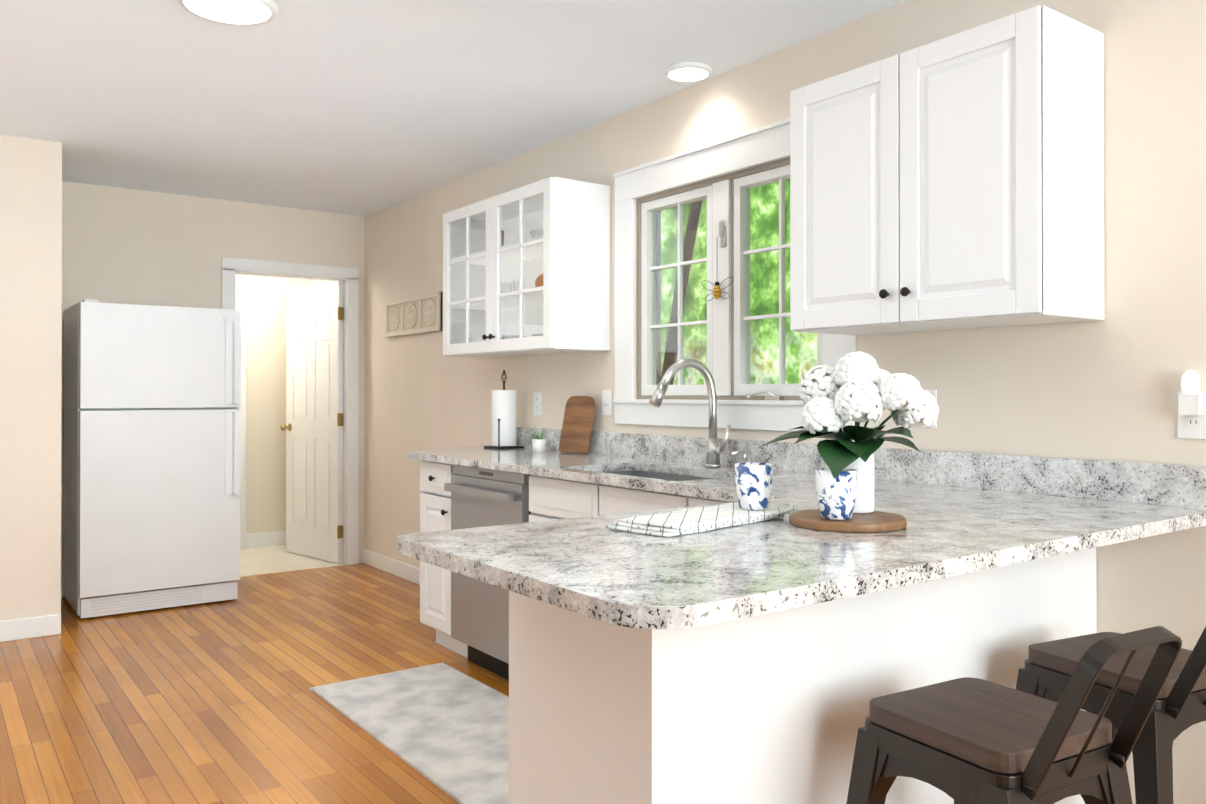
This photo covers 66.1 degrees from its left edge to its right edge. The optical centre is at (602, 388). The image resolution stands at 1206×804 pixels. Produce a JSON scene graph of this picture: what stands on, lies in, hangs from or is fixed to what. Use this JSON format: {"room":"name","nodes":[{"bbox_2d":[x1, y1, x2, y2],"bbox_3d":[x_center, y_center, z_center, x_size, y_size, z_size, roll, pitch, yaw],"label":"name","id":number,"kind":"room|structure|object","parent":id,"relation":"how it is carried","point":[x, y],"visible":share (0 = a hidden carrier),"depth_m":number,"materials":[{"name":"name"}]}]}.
{"room":"kitchen","nodes":[
{"label":"kitchen","id":0,"kind":"room"},
{"bbox_2d":[0,134,61,620],"bbox_3d":[-4.476,-0.008,3.950,3.650,2.437,1.070,0,0,-36],"label":"wall","id":1,"kind":"structure","parent":0,"point":[30,344],"depth_m":4.52,"materials":[{"name":"beige paint"}]},
{"bbox_2d":[0,614,60,641],"bbox_3d":[-4.157,1.159,3.509,3.650,0.100,0.018,0,0,-36],"label":"baseboard","id":2,"kind":"structure","parent":1,"relation":"attached to","point":[27,628],"depth_m":4.51,"materials":[{"name":"white wood"}]},
{"bbox_2d":[61,580,63,596],"bbox_3d":[-2.858,1.168,5.640,0.994,0.100,0.014,0,0,-36],"label":"baseboard","id":3,"kind":"structure","parent":1,"relation":"attached to","point":[62,595],"depth_m":5.41,"materials":[{"name":"white"}]},
{"bbox_2d":[61,181,364,579],"bbox_3d":[-2.501,0.001,5.990,1.950,2.437,0.120,0,0,-36],"label":"wall","id":4,"kind":"structure","parent":0,"point":[129,246],"depth_m":5.80,"materials":[{"name":"beige paint"}]},
{"bbox_2d":[221,257,358,564],"bbox_3d":[-2.122,0.188,6.268,0.914,2.067,0.160,0,0,-36],"label":"door frame","id":5,"kind":"structure","parent":4,"relation":"attached to","point":[231,268],"depth_m":6.43,"materials":[{"name":"white wood"}]},
{"bbox_2d":[281,280,342,563],"bbox_3d":[-2.094,0.230,6.705,0.757,1.970,0.177,0,0,44],"label":"door","id":6,"kind":"structure","parent":4,"relation":"in","point":[313,426],"depth_m":6.66,"materials":[{"name":"white wood"}]},
{"bbox_2d":[0,544,508,803],"bbox_3d":[-1.641,1.230,1.733,5.602,0.061,10.250,0,0,-36],"label":"floor","id":7,"kind":"structure","parent":0,"point":[218,702],"depth_m":3.68,"materials":[{"name":"brown wood"}]},
{"bbox_2d":[63,299,240,617],"bbox_3d":[-2.588,0.373,5.322,0.810,1.687,0.750,0,0,-36],"label":"refrigerator","id":8,"kind":"object","parent":7,"relation":"on","point":[152,468],"visible":1,"depth_m":5.05,"materials":[{"name":"white metal"}]},
{"bbox_2d":[309,663,508,803],"bbox_3d":[-0.359,1.201,3.103,0.590,0.010,1.970,0,0,-36],"label":"rug","id":9,"kind":"object","parent":7,"relation":"on","point":[444,727],"visible":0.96,"depth_m":3.32,"materials":[{"name":"grey fabric"}]},
{"bbox_2d":[444,464,530,679],"bbox_3d":[-0.278,0.771,4.009,0.628,0.879,0.610,0,0,-36],"label":"dishwasher","id":10,"kind":"object","parent":7,"relation":"on","point":[481,497],"visible":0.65,"depth_m":3.87,"materials":[{"name":"silver metal"}]},
{"bbox_2d":[397,490,1088,803],"bbox_3d":[0.267,0.744,1.814,1.105,0.915,0.795,0,0,-36],"label":"kitchen peninsula","id":11,"kind":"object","parent":7,"relation":"on","point":[763,662],"depth_m":1.74,"materials":[{"name":"white"}]},
{"bbox_2d":[605,502,795,536],"bbox_3d":[0.218,0.276,1.980,0.184,0.020,0.424,0,0,44],"label":"dish towel","id":12,"kind":"object","parent":11,"relation":"on","point":[688,521],"visible":0.96,"depth_m":1.91,"materials":[{"name":"white fabric"}]},
{"bbox_2d":[735,462,772,509],"bbox_3d":[0.334,0.216,2.054,0.084,0.100,0.084,0,0,-36],"label":"mug","id":13,"kind":"object","parent":12,"relation":"on","point":[753,483],"visible":1,"depth_m":2.02,"materials":[{"name":"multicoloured ceramic"}]},
{"bbox_2d":[789,509,906,532],"bbox_3d":[0.516,0.277,1.958,0.240,0.018,0.240,0,0,-36],"label":"serving board","id":14,"kind":"object","parent":11,"relation":"on","point":[874,521],"visible":0.88,"depth_m":1.88,"materials":[{"name":"brown wood"}]},
{"bbox_2d":[815,468,856,519],"bbox_3d":[0.479,0.216,1.906,0.084,0.100,0.084,0,0,-36],"label":"mug","id":15,"kind":"object","parent":14,"relation":"on","point":[836,497],"visible":0.98,"depth_m":1.87,"materials":[{"name":"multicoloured ceramic"}]},
{"bbox_2d":[758,351,938,513],"bbox_3d":[0.545,0.093,2.006,0.331,0.348,0.320,0,0,-36],"label":"flower vase","id":16,"kind":"object","parent":14,"relation":"on","point":[857,387],"visible":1,"depth_m":1.95,"materials":[{"name":"white ceramic"}]},
{"bbox_2d":[407,426,1205,633],"bbox_3d":[0.181,0.700,3.421,0.660,1.016,3.489,0,0,-36],"label":"countertop","id":17,"kind":"structure","parent":7,"relation":"on","point":[1119,501],"depth_m":2.82,"materials":[{"name":"white stone"}]},
{"bbox_2d":[484,370,523,448],"bbox_3d":[-0.501,0.101,4.686,0.150,0.395,0.150,0,0,-36],"label":"paper towel holder","id":18,"kind":"object","parent":17,"relation":"on","point":[503,418],"visible":1,"depth_m":4.63,"materials":[{"name":"white paper"}]},
{"bbox_2d":[532,425,545,451],"bbox_3d":[-0.304,0.232,4.368,0.077,0.128,0.072,0,0,-36],"label":"plant pot","id":19,"kind":"object","parent":17,"relation":"on","point":[538,444],"visible":1,"depth_m":4.35,"materials":[{"name":"white ceramic"}]},
{"bbox_2d":[559,396,594,453],"bbox_3d":[-0.119,0.164,4.271,0.069,0.263,0.215,0,0,-36],"label":"cutting board","id":20,"kind":"object","parent":17,"relation":"on","point":[577,424],"visible":1,"depth_m":4.25,"materials":[{"name":"brown wood"}]},
{"bbox_2d":[649,358,730,467],"bbox_3d":[0.321,0.089,3.399,0.300,0.406,0.145,0,0,-36],"label":"faucet","id":21,"kind":"object","parent":17,"relation":"on","point":[714,450],"visible":1,"depth_m":3.45,"materials":[{"name":"silver metal"}]},
{"bbox_2d":[729,450,748,462],"bbox_3d":[0.491,0.256,3.348,0.089,0.072,0.036,0,0,-36],"label":"soap dispenser","id":22,"kind":"object","parent":17,"relation":"on","point":[744,456],"visible":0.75,"depth_m":3.35,"materials":[{"name":"silver metal"}]},
{"bbox_2d":[846,626,1181,803],"bbox_3d":[0.689,0.784,1.595,0.434,0.830,0.499,0,0,-30],"label":"bar stool","id":23,"kind":"object","parent":7,"relation":"on","point":[967,740],"visible":1,"depth_m":1.52,"materials":[{"name":"brown wood"}]},
{"bbox_2d":[1016,627,1205,803],"bbox_3d":[1.138,0.786,1.944,0.434,0.830,0.499,0,0,-26],"label":"bar stool","id":24,"kind":"object","parent":7,"relation":"on","point":[1048,669],"visible":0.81,"depth_m":1.83,"materials":[{"name":"brown wood"}]},
{"bbox_2d":[235,274,309,533],"bbox_3d":[-3.029,0.006,7.004,1.600,2.437,0.120,0,0,-36],"label":"wall","id":25,"kind":"structure","parent":0,"point":[265,402],"depth_m":7.20,"materials":[{"name":"beige paint"}]},
{"bbox_2d":[237,280,285,548],"bbox_3d":[-2.895,0.189,7.016,1.370,2.070,0.018,0,0,-36],"label":"door frame","id":26,"kind":"structure","parent":25,"relation":"attached to","point":[261,539],"depth_m":7.11,"materials":[{"name":"white wood"}]},
{"bbox_2d":[0,0,904,216],"bbox_3d":[-1.578,-1.276,1.791,5.760,0.080,10.250,0,0,-36],"label":"ceiling","id":27,"kind":"structure","parent":0,"point":[364,108],"depth_m":3.69,"materials":[{"name":"white paint"}]},
{"bbox_2d":[178,0,277,24],"bbox_3d":[-1.192,-1.219,2.945,0.300,0.017,0.300,0,0,-36],"label":"recessed light","id":28,"kind":"object","parent":27,"relation":"in","point":[244,12],"visible":0.94,"depth_m":2.96,"materials":[{"name":"white plastic"}]},
{"bbox_2d":[665,62,711,81],"bbox_3d":[0.328,-1.216,3.563,0.180,0.017,0.180,0,0,-36],"label":"recessed light","id":29,"kind":"object","parent":27,"relation":"in","point":[688,71],"visible":1,"depth_m":3.54,"materials":[{"name":"white plastic"}]},
{"bbox_2d":[310,0,1205,803],"bbox_3d":[0.649,-0.010,3.421,0.085,2.437,10.250,0,0,-36],"label":"wall","id":30,"kind":"structure","parent":0,"point":[1108,386],"depth_m":2.68,"materials":[{"name":"beige paint"}]},
{"bbox_2d":[362,549,419,584],"bbox_3d":[-1.135,1.169,5.760,0.013,0.100,1.860,0,0,-36],"label":"baseboard","id":31,"kind":"structure","parent":30,"relation":"attached to","point":[408,572],"depth_m":6.09,"materials":[{"name":"white wood"}]},
{"bbox_2d":[385,291,442,336],"bbox_3d":[-1.204,-0.463,5.846,0.031,0.235,0.790,0,0,-36],"label":"picture","id":32,"kind":"object","parent":30,"relation":"attached to","point":[419,314],"visible":1,"depth_m":5.79,"materials":[{"name":"beige"}]},
{"bbox_2d":[443,177,609,357],"bbox_3d":[-0.413,-0.544,4.495,0.353,0.745,1.030,0,0,-36],"label":"upper cabinet","id":33,"kind":"object","parent":30,"relation":"attached to","point":[526,270],"visible":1,"depth_m":4.20,"materials":[{"name":"white wood"}]},
{"bbox_2d":[533,392,541,414],"bbox_3d":[-0.331,0.074,4.674,0.008,0.116,0.072,0,0,-36],"label":"electrical outlet","id":34,"kind":"object","parent":30,"relation":"attached to","point":[537,403],"visible":1,"depth_m":4.67,"materials":[{"name":"white plastic"}]},
{"bbox_2d":[602,390,611,415],"bbox_3d":[0.015,0.062,4.196,0.017,0.116,0.072,0,0,-36],"label":"switch plate","id":35,"kind":"object","parent":30,"relation":"attached to","point":[606,402],"visible":1,"depth_m":4.19,"materials":[{"name":"white plastic"}]},
{"bbox_2d":[613,118,855,430],"bbox_3d":[0.470,-0.405,3.625,0.126,1.112,1.311,0,0,-36],"label":"window","id":36,"kind":"structure","parent":30,"relation":"in","point":[743,402],"depth_m":3.66,"materials":[{"name":"white wood"}]},
{"bbox_2d":[701,277,732,300],"bbox_3d":[0.443,-0.468,3.594,0.033,0.246,0.178,0,0,-36],"label":"figurine","id":37,"kind":"object","parent":36,"relation":"hanging from","point":[717,289],"visible":0.98,"depth_m":3.58,"materials":[{"name":"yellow metal"}]},
{"bbox_2d":[922,390,936,427],"bbox_3d":[0.998,0.061,2.864,0.010,0.116,0.072,0,0,-36],"label":"outlet","id":38,"kind":"object","parent":30,"relation":"attached to","point":[933,393],"visible":0.06,"depth_m":2.84,"materials":[{"name":"white plastic"}]},
{"bbox_2d":[790,5,1103,334],"bbox_3d":[0.938,-0.557,2.656,0.353,0.755,0.806,0,0,-36],"label":"upper cabinet","id":39,"kind":"object","parent":30,"relation":"attached to","point":[954,181],"visible":1,"depth_m":2.43,"materials":[{"name":"white wood"}]},
{"bbox_2d":[1178,370,1205,438],"bbox_3d":[1.428,0.037,2.250,0.043,0.168,0.072,0,0,-36],"label":"outlet","id":40,"kind":"object","parent":30,"relation":"attached to","point":[1191,411],"visible":1,"depth_m":2.25,"materials":[{"name":"white plastic"}]},
{"label":"outside","id":41,"kind":"structure","parent":0,"visible":0},
{"bbox_2d":[661,179,816,384],"bbox_3d":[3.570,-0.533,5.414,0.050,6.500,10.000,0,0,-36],"label":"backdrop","id":42,"kind":"structure","parent":41,"point":[766,266],"depth_m":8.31,"materials":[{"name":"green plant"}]},
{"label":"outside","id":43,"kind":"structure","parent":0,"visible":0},
{"bbox_2d":[656,201,701,384],"bbox_3d":[0.753,-0.867,8.279,0.140,4.224,2.573,0,0,-36],"label":"trunk","id":44,"kind":"object","parent":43,"point":[692,216],"depth_m":8.31,"materials":[{"name":"brown plant"}]}
]}

